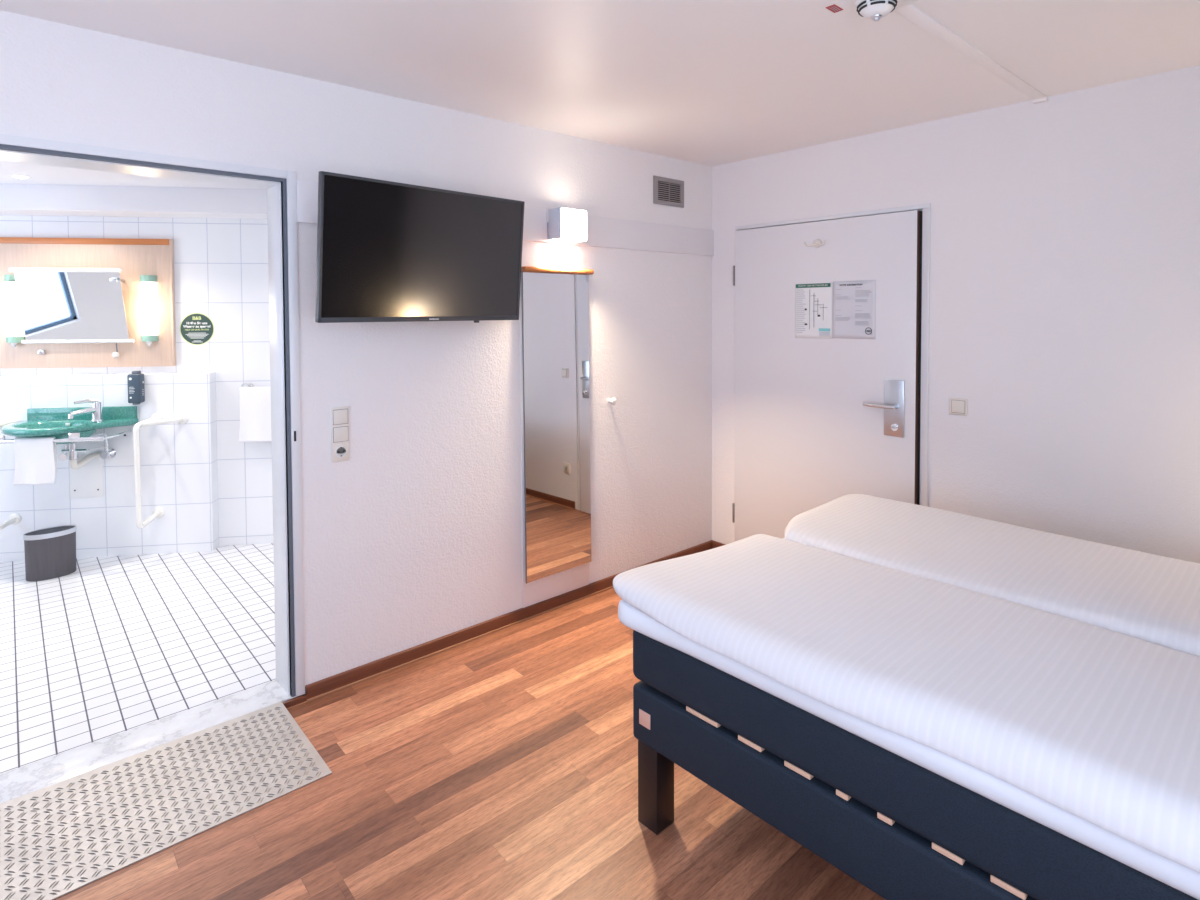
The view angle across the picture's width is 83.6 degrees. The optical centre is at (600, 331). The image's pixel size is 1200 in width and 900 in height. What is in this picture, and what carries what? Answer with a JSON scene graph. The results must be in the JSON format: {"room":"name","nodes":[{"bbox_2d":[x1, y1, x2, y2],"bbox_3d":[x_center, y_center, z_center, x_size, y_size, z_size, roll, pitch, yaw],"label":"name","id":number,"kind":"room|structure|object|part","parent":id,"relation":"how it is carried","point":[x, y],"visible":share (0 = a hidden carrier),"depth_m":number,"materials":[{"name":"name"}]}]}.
{"room":"hotel room","nodes":[
{"label":"hotel room","id":0,"kind":"room"},
{"bbox_2d":[0,372,218,561],"bbox_3d":[-3.817,0.850,4.077,2.750,1.157,0.096,0,2,-8],"label":"wall","id":1,"kind":"structure","parent":0,"point":[179,463],"depth_m":4.16,"materials":[{"name":"white tile"}]},
{"bbox_2d":[0,417,20,529],"bbox_3d":[-3.610,0.849,3.933,0.218,0.658,0.252,0,2,-8],"label":"grab bar","id":2,"kind":"object","parent":1,"relation":"attached to","point":[14,518],"visible":0.8,"depth_m":4.04,"materials":[{"name":"white plastic"}]},
{"bbox_3d":[-3.536,0.857,3.944,0.031,0.639,0.252,0,2,-8],"label":"rail","id":3,"kind":"part","parent":2,"relation":"part of","materials":[{"name":"white plastic"}]},
{"bbox_2d":[0,406,137,443],"bbox_3d":[-3.160,0.563,3.921,0.659,0.190,0.385,0,2,-8],"label":"washbasin","id":4,"kind":"object","parent":1,"relation":"attached to","point":[41,422],"visible":0.92,"depth_m":4.02,"materials":[{"name":"green ceramic"}]},
{"bbox_2d":[13,437,56,484],"bbox_3d":[-3.179,0.728,3.776,0.211,0.261,0.050,0,2,-8],"label":"hand towel","id":5,"kind":"object","parent":4,"relation":"hanging from","point":[35,457],"visible":1,"depth_m":3.76,"materials":[{"name":"white fabric"}]},
{"bbox_2d":[1,418,137,443],"bbox_3d":[-3.159,0.600,3.922,0.659,0.116,0.385,0,2,-8],"label":"basin","id":6,"kind":"object","parent":4,"relation":"in","point":[65,430],"depth_m":3.90,"materials":[{"name":"teal glass"}]},
{"bbox_2d":[68,399,103,421],"bbox_3d":[-3.067,0.471,3.999,0.062,0.136,0.178,1,2,37],"label":"mixer","id":7,"kind":"object","parent":4,"relation":"on","point":[96,409],"visible":1,"depth_m":4.01,"materials":[{"name":"silver metal"}]},
{"bbox_3d":[-3.068,0.481,3.977,0.035,0.057,0.142,1,2,32],"label":"spout","id":8,"kind":"part","parent":7,"relation":"part of","materials":[{"name":"silver metal"}]},
{"bbox_3d":[-3.066,0.420,4.000,0.030,0.033,0.117,1,2,37],"label":"lever","id":9,"kind":"part","parent":7,"relation":"part of","materials":[{"name":"silver metal"}]},
{"bbox_2d":[59,433,115,468],"bbox_3d":[-3.117,0.698,4.029,0.285,0.230,0.200,0,2,-8],"label":"drain pipe","id":10,"kind":"object","parent":4,"relation":"attached to","point":[71,454],"visible":0.91,"depth_m":4.03,"materials":[{"name":"silver metal"}]},
{"bbox_2d":[69,454,103,497],"bbox_3d":[-3.157,0.887,4.123,0.186,0.265,0.006,0,2,-8],"label":"cover plate","id":11,"kind":"object","parent":1,"relation":"attached to","point":[87,480],"visible":0.7,"depth_m":4.12,"materials":[{"name":"white plastic"}]},
{"bbox_2d":[127,371,144,404],"bbox_3d":[-2.850,0.345,4.123,0.073,0.206,0.063,0,2,-8],"label":"soap dispenser","id":12,"kind":"object","parent":1,"relation":"attached to","point":[136,390],"visible":1,"depth_m":4.09,"materials":[{"name":"grey plastic"}]},
{"bbox_2d":[133,413,187,528],"bbox_3d":[-2.666,0.841,4.070,0.218,0.658,0.252,0,2,-8],"label":"grab bar","id":13,"kind":"object","parent":1,"relation":"attached to","point":[155,419],"visible":1,"depth_m":3.96,"materials":[{"name":"white plastic"}]},
{"bbox_3d":[-2.740,0.851,4.060,0.031,0.639,0.252,0,2,-8],"label":"rail","id":14,"kind":"part","parent":13,"relation":"part of","materials":[{"name":"white plastic"}]},
{"bbox_2d":[0,160,260,188],"bbox_3d":[-3.192,-0.880,3.731,2.850,0.060,4.020,-2,2,-42],"label":"ceiling","id":15,"kind":"structure","parent":0,"point":[40,174],"depth_m":3.73,"materials":[{"name":"white paint"}]},
{"bbox_2d":[9,175,31,178],"bbox_3d":[-3.171,-0.845,3.670,0.094,0.007,0.094,-2,2,-42],"label":"recessed light","id":16,"kind":"object","parent":15,"relation":"in","point":[15,176],"visible":1,"depth_m":3.66,"materials":[{"name":"white plastic"}]},
{"bbox_2d":[0,183,266,218],"bbox_3d":[-3.416,-0.788,4.003,3.850,0.158,0.259,0,2,-8],"label":"wall","id":17,"kind":"structure","parent":0,"point":[15,199],"depth_m":3.98,"materials":[{"name":"white paint"}]},
{"bbox_2d":[0,215,272,545],"bbox_3d":[-3.439,0.270,4.222,3.850,2.305,0.121,0,2,-8],"label":"wall","id":18,"kind":"structure","parent":0,"point":[221,265],"depth_m":4.31,"materials":[{"name":"white tile"}]},
{"bbox_2d":[27,406,136,420],"bbox_3d":[-3.162,0.506,4.103,0.604,0.086,0.022,0,2,-8],"label":"backsplash","id":19,"kind":"structure","parent":18,"relation":"attached to","point":[112,412],"depth_m":4.09,"materials":[{"name":"teal glass"}]},
{"bbox_2d":[0,237,175,368],"bbox_3d":[-3.191,-0.177,4.168,1.003,0.800,0.034,0,2,-8],"label":"board","id":20,"kind":"object","parent":18,"relation":"attached to","point":[135,257],"visible":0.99,"depth_m":4.17,"materials":[{"name":"brown wood"}]},
{"bbox_2d":[4,275,24,347],"bbox_3d":[-3.565,-0.122,4.072,0.092,0.442,0.058,0,2,-8],"label":"lamp","id":21,"kind":"object","parent":20,"relation":"attached to","point":[14,327],"visible":0.91,"depth_m":4.05,"materials":[{"name":"white"}]},
{"bbox_2d":[37,350,44,353],"bbox_3d":[-3.429,0.127,4.111,0.032,0.028,0.034,0,2,-8],"label":"robe hook","id":22,"kind":"object","parent":20,"relation":"attached to","point":[39,351],"visible":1,"depth_m":4.11,"materials":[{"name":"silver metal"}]},
{"bbox_2d":[8,268,134,357],"bbox_3d":[-3.209,-0.109,4.093,0.623,0.550,0.119,0,2,-8],"label":"mirror","id":23,"kind":"object","parent":20,"relation":"attached to","point":[58,305],"visible":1,"depth_m":4.08,"materials":[{"name":"clear glass"}]},
{"bbox_3d":[-3.214,-0.370,4.037,0.603,0.025,0.026,0,2,-8],"label":"rail","id":24,"kind":"part","parent":23,"relation":"part of","materials":[{"name":"white plastic"}]},
{"bbox_2d":[14,272,128,339],"bbox_3d":[-3.212,-0.155,4.090,0.578,0.420,0.090,0,2,-8],"label":"mirror glass","id":25,"kind":"object","parent":23,"relation":"on","point":[53,305],"depth_m":4.09,"materials":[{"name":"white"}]},
{"bbox_3d":[-3.214,0.062,4.136,0.623,0.023,0.024,0,2,-8],"label":"rail","id":26,"kind":"part","parent":23,"relation":"part of","materials":[{"name":"white plastic"}]},
{"bbox_3d":[-3.007,0.145,4.166,0.038,0.036,0.038,0,2,-8],"label":"lever knob","id":27,"kind":"part","parent":23,"relation":"part of","materials":[{"name":"white plastic"}]},
{"bbox_2d":[140,275,158,345],"bbox_3d":[-2.820,-0.128,4.181,0.092,0.442,0.058,0,2,-8],"label":"lamp","id":28,"kind":"object","parent":20,"relation":"attached to","point":[149,319],"visible":1,"depth_m":4.17,"materials":[{"name":"white"}]},
{"bbox_2d":[141,282,157,334],"bbox_3d":[-2.820,-0.142,4.183,0.086,0.342,0.054,0,2,-8],"label":"diffuser","id":29,"kind":"object","parent":28,"relation":"attached to","point":[149,319],"depth_m":4.17,"materials":[{"name":"white"}]},
{"bbox_2d":[180,313,213,344],"bbox_3d":[-2.570,-0.016,4.279,0.206,0.206,0.002,0,2,-8],"label":"round sticker","id":30,"kind":"object","parent":18,"relation":"attached to","point":[195,328],"visible":1,"depth_m":4.28,"materials":[{"name":"green"}]},
{"bbox_2d":[186,334,206,335],"bbox_3d":[-2.570,0.038,4.281,0.136,0.060,0.001,0,2,-8],"label":"print","id":31,"kind":"object","parent":30,"relation":"attached to","point":[186,334],"depth_m":4.28},
{"bbox_2d":[241,383,253,386],"bbox_3d":[-2.170,0.352,4.321,0.252,0.040,0.064,0,2,-8],"label":"towel ring","id":32,"kind":"object","parent":18,"relation":"attached to","point":[242,385],"visible":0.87,"depth_m":4.31,"materials":[{"name":"silver metal"}]},
{"bbox_2d":[239,386,270,442],"bbox_3d":[-2.169,0.528,4.291,0.263,0.351,0.051,0,2,-8],"label":"bath towel","id":33,"kind":"object","parent":32,"relation":"hanging from","point":[255,402],"visible":0.69,"depth_m":4.27,"materials":[{"name":"white fabric"}]},
{"bbox_2d":[0,543,275,773],"bbox_3d":[-3.016,1.449,3.611,2.650,0.080,3.522,-2,2,-42],"label":"floor","id":34,"kind":"structure","parent":0,"point":[113,645],"depth_m":3.06,"materials":[{"name":"white tile"}]},
{"bbox_2d":[23,525,76,581],"bbox_3d":[-3.153,1.271,3.854,0.237,0.262,0.139,-2,2,-42],"label":"waste bin","id":35,"kind":"object","parent":34,"relation":"on","point":[50,553],"visible":1,"depth_m":3.81,"materials":[{"name":"silver metal"}]},
{"bbox_2d":[0,10,711,697],"bbox_3d":[-1.046,0.228,2.855,4.950,2.450,0.180,-2,2,-42],"label":"wall","id":36,"kind":"structure","parent":0,"point":[413,539],"depth_m":2.98,"materials":[{"name":"paint"}]},
{"bbox_2d":[0,679,291,803],"bbox_3d":[-1.648,1.465,2.351,1.025,0.050,0.179,-2,2,-42],"label":"door threshold","id":37,"kind":"structure","parent":36,"relation":"attached to","point":[32,777],"depth_m":2.36,"materials":[{"name":"stone"}]},
{"bbox_2d":[0,134,304,696],"bbox_3d":[-1.651,0.417,2.319,1.125,2.047,0.198,-2,2,-42],"label":"door frame","id":38,"kind":"structure","parent":36,"relation":"in","point":[207,171],"depth_m":2.60,"materials":[{"name":"silver metal"}]},
{"bbox_2d":[282,694,306,709],"bbox_3d":[-1.193,1.447,2.620,0.088,0.027,0.023,-2,2,-42],"label":"trim","id":39,"kind":"structure","parent":36,"relation":"attached to","point":[299,700],"depth_m":2.62,"materials":[{"name":"brown wood"}]},
{"bbox_2d":[331,406,349,462],"bbox_3d":[-1.054,0.417,2.724,0.074,0.224,0.012,-2,2,-42],"label":"switch panel","id":40,"kind":"object","parent":36,"relation":"attached to","point":[340,435],"visible":1,"depth_m":2.72,"materials":[{"name":"white plastic"}]},
{"bbox_2d":[333,443,348,459],"bbox_3d":[-1.051,0.488,2.724,0.061,0.061,0.003,-2,2,-42],"label":"socket","id":41,"kind":"object","parent":40,"relation":"attached to","point":[340,450],"depth_m":2.72,"materials":[{"name":"white plastic"}]},
{"bbox_2d":[315,171,524,322],"bbox_3d":[-0.750,-0.306,2.785,0.257,0.546,0.925,1,2,44],"label":"television","id":42,"kind":"object","parent":36,"relation":"attached to","point":[388,251],"visible":1,"depth_m":2.65,"materials":[{"name":"grey plastic"}]},
{"bbox_2d":[296,180,713,255],"bbox_3d":[-0.227,-0.533,3.430,2.526,0.162,0.018,-2,2,-42],"label":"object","id":43,"kind":"structure","parent":36,"relation":"attached to","point":[607,232],"depth_m":3.70,"materials":[{"name":"white paint"}]},
{"bbox_2d":[305,540,712,701],"bbox_3d":[-0.215,1.402,3.486,2.524,0.058,0.024,-2,2,-42],"label":"baseboard","id":44,"kind":"structure","parent":36,"relation":"attached to","point":[337,682],"depth_m":3.09,"materials":[{"name":"brown wood"}]},
{"bbox_2d":[520,266,593,607],"bbox_3d":[-0.207,0.525,3.451,0.454,1.698,0.052,-2,2,-42],"label":"mirror","id":45,"kind":"object","parent":36,"relation":"attached to","point":[554,319],"visible":0.88,"depth_m":3.43,"materials":[{"name":"silver mirror"}]},
{"bbox_2d":[546,207,586,241],"bbox_3d":[-0.166,-0.540,3.397,0.179,0.163,0.116,-2,2,-42],"label":"wall lamp","id":46,"kind":"object","parent":36,"relation":"attached to","point":[563,224],"visible":1,"depth_m":3.35,"materials":[{"name":"white paint"}]},
{"bbox_3d":[-0.210,-0.588,3.426,0.155,0.070,0.012,-2,2,-42],"label":"plate","id":47,"kind":"part","parent":46,"relation":"part of","materials":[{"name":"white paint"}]},
{"bbox_2d":[607,398,616,404],"bbox_3d":[0.064,0.381,3.689,0.038,0.038,0.052,-2,2,-42],"label":"coat hook","id":48,"kind":"object","parent":36,"relation":"attached to","point":[613,401],"visible":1,"depth_m":3.67,"materials":[{"name":"white plastic"}]},
{"bbox_2d":[653,175,683,207],"bbox_3d":[0.410,-0.830,3.992,0.262,0.162,0.010,-2,2,-42],"label":"air vent","id":49,"kind":"object","parent":36,"relation":"in","point":[666,191],"visible":1,"depth_m":3.99,"materials":[{"name":"silver metal"}]},
{"bbox_2d":[54,588,885,899],"bbox_3d":[0.229,1.538,1.499,5.000,0.100,3.650,-2,2,-42],"label":"floor","id":50,"kind":"structure","parent":0,"point":[502,764],"depth_m":2.06,"materials":[{"name":"laminate"}]},
{"bbox_2d":[0,702,331,899],"bbox_3d":[-1.436,1.462,2.084,1.012,0.032,0.501,-2,2,-42],"label":"plate","id":51,"kind":"object","parent":50,"relation":"on","point":[61,838],"visible":1,"depth_m":2.09,"materials":[{"name":"fabric"}]},
{"bbox_2d":[633,681,1035,899],"bbox_3d":[1.286,1.260,1.758,1.402,0.432,2.000,-2,2,-43],"label":"bed","id":52,"kind":"object","parent":50,"relation":"on","point":[883,855],"visible":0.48,"depth_m":1.62,"materials":[{"name":"blue fabric"}]},
{"bbox_3d":[0.168,1.348,2.014,0.078,0.250,0.078,-2,2,-43],"label":"leg","id":53,"kind":"part","parent":52,"relation":"part of","materials":[{"name":"black wood"}]},
{"bbox_2d":[633,630,1197,899],"bbox_3d":[1.284,0.962,1.751,1.408,0.162,2.004,-2,2,-43],"label":"box spring","id":54,"kind":"object","parent":52,"relation":"on","point":[1039,861],"visible":0.32,"depth_m":1.41,"materials":[{"name":"blue fabric"}]},
{"bbox_2d":[618,538,1199,899],"bbox_3d":[1.263,0.843,1.758,1.469,0.075,2.047,-2,2,-43],"label":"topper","id":55,"kind":"object","parent":54,"relation":"on","point":[1184,879],"visible":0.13,"depth_m":1.32,"materials":[{"name":"white fabric"}]},
{"bbox_2d":[613,534,1199,872],"bbox_3d":[0.968,0.790,1.546,0.759,0.084,2.037,-2,2,-43],"label":"topper","id":56,"kind":"object","parent":55,"relation":"on","point":[1099,725],"visible":1,"depth_m":1.52,"materials":[{"name":"white fabric"}]},
{"bbox_2d":[784,494,1199,656],"bbox_3d":[1.510,0.760,2.015,0.762,0.093,1.993,-2,2,-43],"label":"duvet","id":57,"kind":"object","parent":55,"relation":"on","point":[1148,597],"visible":0.91,"depth_m":2.10,"materials":[{"name":"white fabric"}]},
{"bbox_2d":[0,0,1199,166],"bbox_3d":[0.162,-1.012,1.488,5.000,0.100,3.820,-2,2,-42],"label":"ceiling","id":58,"kind":"structure","parent":0,"point":[711,83],"depth_m":2.38,"materials":[{"name":"paint"}]},
{"bbox_2d":[825,4,843,12],"bbox_3d":[0.712,-0.980,2.038,0.054,0.001,0.030,-2,2,-42],"label":"label","id":59,"kind":"object","parent":58,"relation":"attached to","point":[834,8],"visible":1,"depth_m":2.04,"materials":[{"name":"red"}]},
{"bbox_2d":[854,0,916,20],"bbox_3d":[0.828,-0.944,1.971,0.162,0.070,0.137,-2,2,-42],"label":"smoke detector","id":60,"kind":"object","parent":58,"relation":"attached to","point":[875,10],"visible":1,"depth_m":1.95,"materials":[{"name":"white plastic"}]},
{"bbox_3d":[0.880,-0.975,1.973,0.080,0.010,0.070,-2,2,-42],"label":"mounting plate","id":61,"kind":"part","parent":60,"relation":"part of","materials":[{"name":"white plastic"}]},
{"bbox_2d":[894,4,1047,103],"bbox_3d":[1.403,-0.985,2.456,1.360,0.022,0.052,-2,2,-42],"label":"trim","id":62,"kind":"structure","parent":58,"relation":"attached to","point":[911,12],"depth_m":2.35,"materials":[{"name":"paint"}]},
{"bbox_2d":[712,65,1199,563],"bbox_3d":[1.992,0.211,3.009,0.200,2.450,3.620,-2,2,-42],"label":"wall","id":63,"kind":"structure","parent":0,"point":[1065,248],"depth_m":2.91,"materials":[{"name":"paint"}]},
{"bbox_2d":[712,541,725,548],"bbox_3d":[0.765,1.376,4.263,0.024,0.058,0.130,-2,2,-42],"label":"baseboard","id":64,"kind":"structure","parent":63,"relation":"attached to","point":[715,544],"depth_m":4.28,"materials":[{"name":"brown wood"}]},
{"bbox_2d":[732,203,930,541],"bbox_3d":[1.213,0.392,3.718,0.153,2.053,1.168,-2,2,-42],"label":"door","id":65,"kind":"structure","parent":63,"relation":"in","point":[819,421],"depth_m":3.66,"materials":[{"name":"white paint"}]},
{"bbox_2d":[795,282,832,338],"bbox_3d":[1.180,-0.115,3.716,0.005,0.305,0.228,-2,2,-42],"label":"notice","id":66,"kind":"object","parent":65,"relation":"attached to","point":[813,301],"visible":1,"depth_m":3.71,"materials":[{"name":"white paper"}]},
{"bbox_2d":[804,239,825,247],"bbox_3d":[1.183,-0.485,3.677,0.037,0.048,0.133,-2,2,-42],"label":"hook","id":67,"kind":"object","parent":65,"relation":"attached to","point":[817,243],"visible":1,"depth_m":3.68,"materials":[{"name":"white plastic"}]},
{"bbox_2d":[832,280,875,338],"bbox_3d":[1.337,-0.115,3.540,0.005,0.306,0.240,-2,2,-42],"label":"notice","id":68,"kind":"object","parent":65,"relation":"attached to","point":[854,302],"visible":1,"depth_m":3.54,"materials":[{"name":"white paper"}]},
{"bbox_3d":[1.417,0.377,3.401,0.172,0.023,0.050,1,2,37],"label":"lever handle","id":69,"kind":"part","parent":65,"relation":"part of","materials":[{"name":"silver metal"}]},
{"bbox_3d":[1.477,0.482,3.375,0.026,0.036,0.036,-2,2,-42],"label":"turn knob","id":70,"kind":"part","parent":65,"relation":"part of","materials":[{"name":"silver metal"}]},
{"bbox_3d":[1.484,0.387,3.388,0.009,0.285,0.102,-2,2,-42],"label":"lock plate","id":71,"kind":"part","parent":65,"relation":"part of","materials":[{"name":"silver metal"}]},
{"bbox_2d":[949,397,967,415],"bbox_3d":[1.698,0.356,3.185,0.012,0.080,0.084,-2,2,-42],"label":"light switch","id":72,"kind":"object","parent":63,"relation":"attached to","point":[957,406],"visible":1,"depth_m":3.18,"materials":[{"name":"white plastic"}]}
]}

